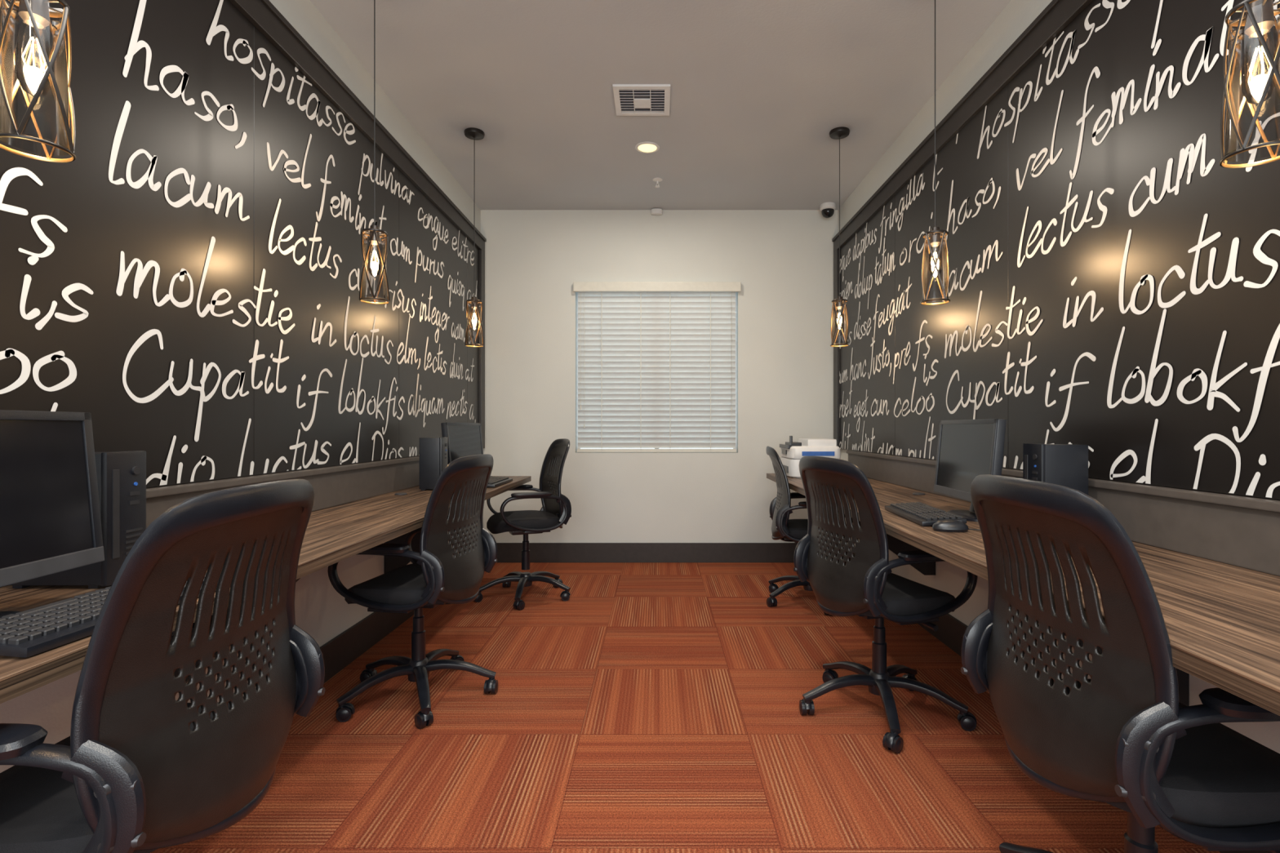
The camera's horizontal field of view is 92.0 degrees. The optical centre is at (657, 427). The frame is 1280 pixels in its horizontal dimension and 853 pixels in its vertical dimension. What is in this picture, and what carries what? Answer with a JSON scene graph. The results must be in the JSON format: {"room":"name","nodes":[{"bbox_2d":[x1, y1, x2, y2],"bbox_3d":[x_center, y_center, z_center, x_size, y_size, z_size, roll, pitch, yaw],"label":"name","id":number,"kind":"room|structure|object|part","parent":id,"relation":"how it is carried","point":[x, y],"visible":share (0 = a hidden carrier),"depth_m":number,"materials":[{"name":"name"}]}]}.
{"room":"computer lab","nodes":[
{"label":"computer lab","id":0,"kind":"room"},
{"bbox_2d":[0,0,480,773],"bbox_3d":[-1.500,-0.340,1.685,0.100,2.880,6.970,0,0,0],"label":"wall","id":1,"kind":"structure","parent":0,"point":[321,611],"depth_m":2.72,"materials":[{"name":"paint"}]},
{"bbox_2d":[170,577,300,683],"bbox_3d":[-1.221,0.579,1.720,0.454,0.403,0.024,0,0,0],"label":"bracket","id":2,"kind":"object","parent":1,"relation":"attached to","point":[297,580],"visible":0.02,"depth_m":1.71,"materials":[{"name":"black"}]},
{"bbox_2d":[0,0,486,488],"bbox_3d":[-1.423,-0.683,1.910,0.055,1.703,6.230,0,0,0],"label":"mural panel","id":3,"kind":"object","parent":1,"relation":"attached to","point":[188,282],"visible":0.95,"depth_m":2.02,"materials":[{"name":"black paint"}]},
{"bbox_3d":[-1.422,-0.683,1.910,0.054,1.703,6.230,0,0,0],"label":"frame","id":4,"kind":"part","parent":3,"relation":"part of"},
{"bbox_2d":[0,475,531,703],"bbox_3d":[-1.171,0.354,1.880,0.554,0.043,4.960,0,0,0],"label":"desk","id":5,"kind":"object","parent":1,"relation":"attached to","point":[333,535],"visible":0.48,"depth_m":1.76,"materials":[{"name":"brown wood"}]},
{"bbox_2d":[0,409,104,617],"bbox_3d":[-1.150,0.155,0.994,0.140,0.371,0.500,0,0,-3],"label":"computer monitor","id":6,"kind":"object","parent":5,"relation":"on","point":[51,522],"depth_m":1.14,"materials":[{"name":"black plastic"}]},
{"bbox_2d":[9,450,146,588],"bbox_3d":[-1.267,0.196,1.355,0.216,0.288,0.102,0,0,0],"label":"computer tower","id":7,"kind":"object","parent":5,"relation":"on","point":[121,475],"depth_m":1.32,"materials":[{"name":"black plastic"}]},
{"bbox_2d":[0,573,221,657],"bbox_3d":[-0.994,0.322,1.130,0.150,0.033,0.440,0,0,2],"label":"keyboard","id":8,"kind":"object","parent":5,"relation":"on","point":[34,631],"depth_m":0.99,"materials":[{"name":"black plastic"}]},
{"bbox_2d":[419,436,447,490],"bbox_3d":[-1.232,0.196,3.400,0.126,0.288,0.102,0,0,0],"label":"computer tower","id":9,"kind":"object","parent":5,"relation":"on","point":[433,451],"depth_m":3.35,"materials":[{"name":"black plastic"}]},
{"bbox_2d":[440,422,483,464],"bbox_3d":[-1.190,0.155,3.742,0.140,0.371,0.500,0,0,6],"label":"computer monitor","id":10,"kind":"object","parent":5,"relation":"on","point":[464,439],"depth_m":3.69,"materials":[{"name":"black plastic"}]},
{"bbox_2d":[487,475,512,487],"bbox_3d":[-0.999,0.322,3.720,0.150,0.033,0.440,0,0,0],"label":"keyboard","id":11,"kind":"object","parent":5,"relation":"on","point":[494,482],"depth_m":3.71,"materials":[{"name":"black plastic"}]},
{"bbox_2d":[146,455,419,528],"bbox_3d":[-1.418,0.255,1.880,0.060,0.170,4.960,0,0,0],"label":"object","id":12,"kind":"structure","parent":1,"relation":"attached to","point":[337,485],"depth_m":2.65,"materials":[{"name":"laminate"}]},
{"bbox_2d":[243,610,413,698],"bbox_3d":[-1.442,1.020,1.667,0.015,0.160,6.735,0,0,0],"label":"baseboard","id":13,"kind":"structure","parent":1,"relation":"attached to","point":[341,651],"depth_m":2.95,"materials":[{"name":"black wood"}]},
{"bbox_2d":[384,532,421,573],"bbox_3d":[-1.221,0.579,3.280,0.454,0.403,0.024,0,0,0],"label":"bracket","id":14,"kind":"object","parent":1,"relation":"attached to","point":[391,562],"visible":0.02,"depth_m":3.27,"materials":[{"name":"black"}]},
{"bbox_2d":[480,209,837,542],"bbox_3d":[0.010,-0.340,5.110,2.920,2.880,0.120,0,0,0],"label":"wall","id":15,"kind":"structure","parent":0,"point":[782,260],"depth_m":5.05,"materials":[{"name":"paint"}]},
{"bbox_2d":[576,292,737,452],"bbox_3d":[-0.010,-0.482,5.145,1.330,1.375,0.040,0,0,0],"label":"window","id":16,"kind":"structure","parent":15,"relation":"in","point":[576,292],"depth_m":5.13,"materials":[{"name":"white plastic"}]},
{"bbox_2d":[573,281,741,452],"bbox_3d":[-0.007,-0.492,5.053,1.360,1.386,0.095,0,0,0],"label":"window blind","id":17,"kind":"object","parent":16,"relation":"attached to","point":[656,360],"visible":1,"depth_m":5.08,"materials":[{"name":"beige plastic"}]},
{"bbox_3d":[-0.010,0.187,5.079,1.306,0.028,0.042,0,0,0],"label":"rail","id":18,"kind":"part","parent":17,"relation":"part of","materials":[{"name":"beige plastic"}]},
{"bbox_2d":[496,542,836,562],"bbox_3d":[0.010,1.020,5.043,2.920,0.160,0.015,0,0,0],"label":"baseboard","id":19,"kind":"structure","parent":15,"relation":"attached to","point":[506,552],"depth_m":5.04,"materials":[{"name":"black wood"}]},
{"bbox_2d":[310,0,1010,209],"bbox_3d":[0.010,-1.820,1.685,3.120,0.080,6.970,0,0,0],"label":"ceiling","id":20,"kind":"structure","parent":0,"point":[758,88],"depth_m":3.22,"materials":[{"name":"paint"}]},
{"bbox_2d":[0,0,75,162],"bbox_3d":[-1.105,-1.135,1.095,0.120,1.288,0.120,0,0,0],"label":"pendant lamp","id":21,"kind":"object","parent":20,"relation":"hanging from","point":[35,13],"visible":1,"depth_m":1.10,"materials":[{"name":"brown metal"}]},
{"bbox_3d":[-1.105,-0.654,1.095,0.048,0.132,0.048,0,0,0],"label":"bulb glass","id":22,"kind":"part","parent":21,"relation":"part of","materials":[{"name":"white"}]},
{"bbox_2d":[359,0,390,304],"bbox_3d":[-1.105,-1.135,2.410,0.120,1.288,0.120,0,0,0],"label":"pendant lamp","id":23,"kind":"object","parent":20,"relation":"hanging from","point":[374,235],"visible":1,"depth_m":2.41,"materials":[{"name":"brown metal"}]},
{"bbox_3d":[-1.105,-0.625,2.410,0.095,0.245,0.095,0,0,0],"label":"lamp shade","id":24,"kind":"part","parent":23,"relation":"part of","materials":[{"name":"clear glass"}]},
{"bbox_3d":[-1.105,-1.270,2.410,0.004,0.980,0.004,0,0,0],"label":"cord","id":25,"kind":"part","parent":23,"relation":"part of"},
{"bbox_3d":[-1.105,-0.654,2.410,0.048,0.132,0.048,0,0,0],"label":"bulb glass","id":26,"kind":"part","parent":23,"relation":"part of","materials":[{"name":"white"}]},
{"bbox_2d":[463,127,484,346],"bbox_3d":[-1.105,-1.135,3.720,0.120,1.288,0.120,0,0,0],"label":"pendant lamp","id":27,"kind":"object","parent":20,"relation":"hanging from","point":[472,133],"visible":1,"depth_m":3.72,"materials":[{"name":"brown metal"}]},
{"bbox_3d":[-1.105,-0.625,3.720,0.095,0.245,0.095,0,0,0],"label":"lamp shade","id":28,"kind":"part","parent":27,"relation":"part of","materials":[{"name":"clear glass"}]},
{"bbox_3d":[-1.105,-0.654,3.720,0.048,0.132,0.048,0,0,0],"label":"bulb glass","id":29,"kind":"part","parent":27,"relation":"part of","materials":[{"name":"white"}]},
{"bbox_3d":[-1.105,-1.270,3.720,0.004,0.980,0.004,0,0,0],"label":"cord","id":30,"kind":"part","parent":27,"relation":"part of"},
{"bbox_2d":[612,84,670,115],"bbox_3d":[-0.085,-1.774,3.350,0.300,0.012,0.300,0,0,0],"label":"ceiling vent","id":31,"kind":"object","parent":20,"relation":"in","point":[630,100],"visible":1,"depth_m":3.34,"materials":[{"name":"white plastic"}]},
{"bbox_2d":[635,141,659,153],"bbox_3d":[-0.067,-1.773,3.920,0.156,0.014,0.156,0,0,0],"label":"recessed light","id":32,"kind":"object","parent":20,"relation":"in","point":[646,147],"visible":1,"depth_m":3.90,"materials":[{"name":"white plastic"}]},
{"bbox_2d":[650,208,662,215],"bbox_3d":[-0.010,-1.753,5.020,0.096,0.042,0.056,0,0,0],"label":"smoke detector","id":33,"kind":"object","parent":20,"relation":"attached to","point":[655,211],"visible":1,"depth_m":5.00,"materials":[{"name":"white plastic"}]},
{"bbox_2d":[653,177,662,187],"bbox_3d":[-0.003,-1.753,4.430,0.070,0.053,0.070,0,0,0],"label":"sprinkler","id":34,"kind":"object","parent":20,"relation":"attached to","point":[657,180],"depth_m":4.42,"materials":[{"name":"white metal"}]},
{"bbox_2d":[819,201,835,217],"bbox_3d":[1.355,-1.728,4.930,0.124,0.105,0.124,0,0,0],"label":"security camera","id":35,"kind":"object","parent":20,"relation":"attached to","point":[827,209],"visible":1,"depth_m":4.89,"materials":[{"name":"white plastic"}]},
{"bbox_2d":[829,126,849,346],"bbox_3d":[1.090,-1.135,3.710,0.120,1.288,0.120,0,0,0],"label":"pendant lamp","id":36,"kind":"object","parent":20,"relation":"hanging from","point":[841,132],"visible":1,"depth_m":3.71,"materials":[{"name":"brown metal"}]},
{"bbox_3d":[1.090,-0.625,3.710,0.095,0.245,0.095,0,0,0],"label":"lamp shade","id":37,"kind":"part","parent":36,"relation":"part of","materials":[{"name":"clear glass"}]},
{"bbox_3d":[1.090,-1.270,3.710,0.004,0.980,0.004,0,0,0],"label":"cord","id":38,"kind":"part","parent":36,"relation":"part of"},
{"bbox_3d":[1.090,-0.654,3.710,0.048,0.132,0.048,0,0,0],"label":"bulb glass","id":39,"kind":"part","parent":36,"relation":"part of","materials":[{"name":"white"}]},
{"bbox_2d":[920,0,950,305],"bbox_3d":[1.090,-1.135,2.430,0.120,1.288,0.120,0,0,0],"label":"pendant lamp","id":40,"kind":"object","parent":20,"relation":"hanging from","point":[935,237],"visible":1,"depth_m":2.43,"materials":[{"name":"brown metal"}]},
{"bbox_3d":[1.090,-0.625,2.430,0.095,0.245,0.095,0,0,0],"label":"lamp shade","id":41,"kind":"part","parent":40,"relation":"part of","materials":[{"name":"clear glass"}]},
{"bbox_3d":[1.090,-1.270,2.430,0.004,0.980,0.004,0,0,0],"label":"cord","id":42,"kind":"part","parent":40,"relation":"part of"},
{"bbox_3d":[1.090,-0.654,2.430,0.048,0.132,0.048,0,0,0],"label":"bulb glass","id":43,"kind":"part","parent":40,"relation":"part of","materials":[{"name":"white"}]},
{"bbox_2d":[1218,0,1279,168],"bbox_3d":[1.090,-1.135,1.120,0.120,1.288,0.120,0,0,0],"label":"pendant lamp","id":44,"kind":"object","parent":20,"relation":"hanging from","point":[1260,16],"visible":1,"depth_m":1.13,"materials":[{"name":"brown metal"}]},
{"bbox_3d":[1.090,-0.654,1.120,0.048,0.132,0.048,0,0,0],"label":"bulb glass","id":45,"kind":"part","parent":44,"relation":"part of","materials":[{"name":"white"}]},
{"bbox_2d":[151,562,1220,852],"bbox_3d":[0.010,1.140,1.675,3.120,0.080,6.950,0,0,0],"label":"floor","id":46,"kind":"structure","parent":0,"point":[654,708],"depth_m":2.13,"materials":[{"name":"carpet"}]},
{"bbox_2d":[0,479,324,852],"bbox_3d":[-0.946,0.599,1.106,0.592,1.002,0.612,0,0,-1],"label":"office chair","id":47,"kind":"object","parent":46,"relation":"on","point":[140,768],"visible":1,"depth_m":0.99,"materials":[{"name":"black plastic"}]},
{"bbox_3d":[-0.947,0.545,0.881,0.445,0.251,0.146,0,0,-1],"label":"arm","id":48,"kind":"part","parent":47,"relation":"part of","materials":[{"name":"black plastic"}]},
{"bbox_3d":[-0.980,0.639,1.110,0.444,0.098,0.472,0,0,-1],"label":"seat","id":49,"kind":"part","parent":47,"relation":"part of","materials":[{"name":"fabric"}]},
{"bbox_3d":[-0.955,0.545,1.339,0.445,0.251,0.146,0,0,-1],"label":"arm","id":50,"kind":"part","parent":47,"relation":"part of","materials":[{"name":"black plastic"}]},
{"bbox_2d":[327,453,497,728],"bbox_3d":[-0.983,0.604,2.547,0.627,0.992,0.637,0,0,8],"label":"office chair","id":51,"kind":"object","parent":46,"relation":"on","point":[434,578],"visible":0.98,"depth_m":2.40,"materials":[{"name":"black plastic"}]},
{"bbox_3d":[-0.998,0.555,2.301,0.445,0.251,0.146,0,0,8],"label":"arm","id":52,"kind":"part","parent":51,"relation":"part of","materials":[{"name":"black plastic"}]},
{"bbox_3d":[-0.995,0.649,2.532,0.444,0.098,0.472,0,0,8],"label":"seat","id":53,"kind":"part","parent":51,"relation":"part of","materials":[{"name":"fabric"}]},
{"bbox_3d":[-0.935,0.555,2.755,0.445,0.251,0.146,0,0,8],"label":"arm","id":54,"kind":"part","parent":51,"relation":"part of","materials":[{"name":"black plastic"}]},
{"bbox_3d":[-0.772,0.405,2.501,0.128,0.593,0.529,0,0,8],"label":"frame","id":55,"kind":"part","parent":51,"relation":"part of","materials":[{"name":"black plastic"}]},
{"bbox_2d":[473,438,571,610],"bbox_3d":[-0.889,0.587,4.020,0.616,1.026,0.629,0,0,-24],"label":"office chair","id":56,"kind":"object","parent":46,"relation":"on","point":[555,512],"visible":0.99,"depth_m":3.96,"materials":[{"name":"black plastic"}]},
{"bbox_3d":[-0.941,0.520,4.235,0.445,0.251,0.146,0,0,-24],"label":"arm","id":57,"kind":"part","parent":56,"relation":"part of","materials":[{"name":"black plastic"}]},
{"bbox_3d":[-0.874,0.614,4.014,0.444,0.098,0.472,0,0,-24],"label":"seat","id":58,"kind":"part","parent":56,"relation":"part of","materials":[{"name":"fabric"}]},
{"bbox_3d":[-0.754,0.520,3.816,0.445,0.251,0.146,0,0,-24],"label":"arm","id":59,"kind":"part","parent":56,"relation":"part of","materials":[{"name":"black plastic"}]},
{"bbox_3d":[-0.668,0.370,4.105,0.128,0.593,0.529,0,0,-24],"label":"frame","id":60,"kind":"part","parent":56,"relation":"part of","materials":[{"name":"black plastic"}]},
{"bbox_2d":[765,445,851,616],"bbox_3d":[0.990,0.609,3.905,0.616,0.982,0.629,0,0,6],"label":"office chair","id":61,"kind":"object","parent":46,"relation":"on","point":[783,528],"visible":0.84,"depth_m":3.80,"materials":[{"name":"black plastic"}]},
{"bbox_3d":[0.756,0.415,3.942,0.128,0.593,0.529,0,0,6],"label":"frame","id":62,"kind":"part","parent":61,"relation":"part of","materials":[{"name":"black plastic"}]},
{"bbox_3d":[0.975,0.566,4.149,0.445,0.251,0.146,0,0,6],"label":"arm","id":63,"kind":"part","parent":61,"relation":"part of","materials":[{"name":"black plastic"}]},
{"bbox_3d":[0.927,0.566,3.694,0.445,0.251,0.146,0,0,6],"label":"arm","id":64,"kind":"part","parent":61,"relation":"part of","materials":[{"name":"black plastic"}]},
{"bbox_3d":[0.980,0.659,3.918,0.444,0.098,0.472,0,0,6],"label":"seat","id":65,"kind":"part","parent":61,"relation":"part of","materials":[{"name":"fabric"}]},
{"bbox_2d":[793,456,977,753],"bbox_3d":[0.841,0.604,2.399,0.593,0.992,0.613,0,0,-16],"label":"office chair","id":66,"kind":"object","parent":46,"relation":"on","point":[866,587],"visible":0.98,"depth_m":2.26,"materials":[{"name":"black plastic"}]},
{"bbox_3d":[0.784,0.555,2.616,0.445,0.251,0.146,0,0,-16],"label":"arm","id":67,"kind":"part","parent":66,"relation":"part of","materials":[{"name":"black plastic"}]},
{"bbox_3d":[0.658,0.405,2.342,0.128,0.593,0.529,0,0,-16],"label":"frame","id":68,"kind":"part","parent":66,"relation":"part of","materials":[{"name":"black plastic"}]},
{"bbox_3d":[0.874,0.649,2.404,0.444,0.098,0.472,0,0,-16],"label":"seat","id":69,"kind":"part","parent":66,"relation":"part of","materials":[{"name":"fabric"}]},
{"bbox_3d":[0.910,0.555,2.176,0.445,0.251,0.146,0,0,-16],"label":"arm","id":70,"kind":"part","parent":66,"relation":"part of","materials":[{"name":"black plastic"}]},
{"bbox_2d":[960,474,1279,852],"bbox_3d":[0.950,0.599,1.225,0.606,1.002,0.624,0,0,-1],"label":"office chair","id":71,"kind":"object","parent":46,"relation":"on","point":[1122,737],"visible":0.99,"depth_m":1.10,"materials":[{"name":"black plastic"}]},
{"bbox_3d":[0.947,0.545,1.464,0.445,0.251,0.146,0,0,-1],"label":"arm","id":72,"kind":"part","parent":71,"relation":"part of","materials":[{"name":"black plastic"}]},
{"bbox_3d":[0.755,0.395,1.231,0.128,0.593,0.529,0,0,-1],"label":"frame","id":73,"kind":"part","parent":71,"relation":"part of","materials":[{"name":"black plastic"}]},
{"bbox_3d":[0.980,0.639,1.235,0.444,0.098,0.472,0,0,-1],"label":"seat","id":74,"kind":"part","parent":71,"relation":"part of","materials":[{"name":"fabric"}]},
{"bbox_3d":[0.955,0.545,1.006,0.445,0.251,0.146,0,0,-1],"label":"arm","id":75,"kind":"part","parent":71,"relation":"part of","materials":[{"name":"black plastic"}]},
{"bbox_2d":[837,0,1279,753],"bbox_3d":[1.520,-0.340,1.685,0.100,2.880,6.970,0,0,0],"label":"wall","id":76,"kind":"structure","parent":0,"point":[1017,15],"depth_m":2.98,"materials":[{"name":"paint"}]},
{"bbox_2d":[851,517,935,575],"bbox_3d":[1.189,0.579,3.280,0.558,0.403,0.024,0,0,0],"label":"bracket","id":77,"kind":"object","parent":76,"relation":"attached to","point":[895,545],"visible":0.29,"depth_m":3.27,"materials":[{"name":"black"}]},
{"bbox_2d":[766,473,1279,715],"bbox_3d":[1.139,0.354,2.010,0.658,0.043,5.220,0,0,0],"label":"desk","id":78,"kind":"object","parent":76,"relation":"attached to","point":[1222,620],"visible":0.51,"depth_m":1.23,"materials":[{"name":"brown wood"}]},
{"bbox_2d":[779,435,840,478],"bbox_3d":[1.067,0.198,4.359,0.363,0.285,0.399,0,0,0],"label":"printer","id":79,"kind":"object","parent":78,"relation":"on","point":[792,452],"visible":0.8,"depth_m":4.19,"materials":[{"name":"white plastic"}]},
{"bbox_3d":[1.080,0.175,4.165,0.220,0.030,0.013,0,0,0],"label":"control panel","id":80,"kind":"part","parent":79,"relation":"part of","materials":[{"name":"blue plastic"}]},
{"bbox_2d":[884,502,966,525],"bbox_3d":[0.999,0.322,2.340,0.150,0.033,0.440,0,0,4],"label":"keyboard","id":81,"kind":"object","parent":78,"relation":"on","point":[921,513],"depth_m":2.28,"materials":[{"name":"black plastic"}]},
{"bbox_2d":[932,519,980,532],"bbox_3d":[0.997,0.322,2.034,0.177,0.036,0.064,0,0,10],"label":"computer mouse","id":82,"kind":"object","parent":78,"relation":"on","point":[948,525],"depth_m":2.02,"materials":[{"name":"black plastic"}]},
{"bbox_2d":[933,418,1006,521],"bbox_3d":[1.190,0.155,2.349,0.140,0.371,0.500,0,0,4],"label":"computer monitor","id":83,"kind":"object","parent":78,"relation":"on","point":[967,449],"depth_m":2.32,"materials":[{"name":"black plastic"}]},
{"bbox_2d":[1022,443,1088,495],"bbox_3d":[1.302,0.196,2.030,0.156,0.288,0.102,0,0,0],"label":"computer tower","id":84,"kind":"object","parent":78,"relation":"on","point":[1061,464],"depth_m":1.98,"materials":[{"name":"black plastic"}]},
{"bbox_2d":[836,544,1269,852],"bbox_3d":[1.462,1.020,1.667,0.015,0.160,6.735,0,0,0],"label":"baseboard","id":85,"kind":"structure","parent":76,"relation":"attached to","point":[951,631],"depth_m":3.06,"materials":[{"name":"black wood"}]},
{"bbox_2d":[831,0,1279,499],"bbox_3d":[1.442,-0.683,1.910,0.055,1.703,6.230,0,0,0],"label":"mural panel","id":86,"kind":"object","parent":76,"relation":"attached to","point":[1114,286],"visible":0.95,"depth_m":2.07,"materials":[{"name":"black paint"}]},
{"bbox_3d":[1.442,-0.683,1.910,0.054,1.703,6.230,0,0,0],"label":"frame","id":87,"kind":"part","parent":86,"relation":"part of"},
{"bbox_2d":[846,450,1279,576],"bbox_3d":[1.438,0.255,2.010,0.060,0.170,5.220,0,0,0],"label":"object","id":88,"kind":"structure","parent":76,"relation":"attached to","point":[1235,530],"depth_m":1.68,"materials":[{"name":"laminate"}]},
{"bbox_2d":[1064,633,1189,706],"bbox_3d":[1.189,0.579,1.720,0.558,0.403,0.024,0,0,0],"label":"bracket","id":89,"kind":"object","parent":76,"relation":"attached to","point":[1183,677],"visible":0.02,"depth_m":1.71,"materials":[{"name":"black metal"}]}
]}

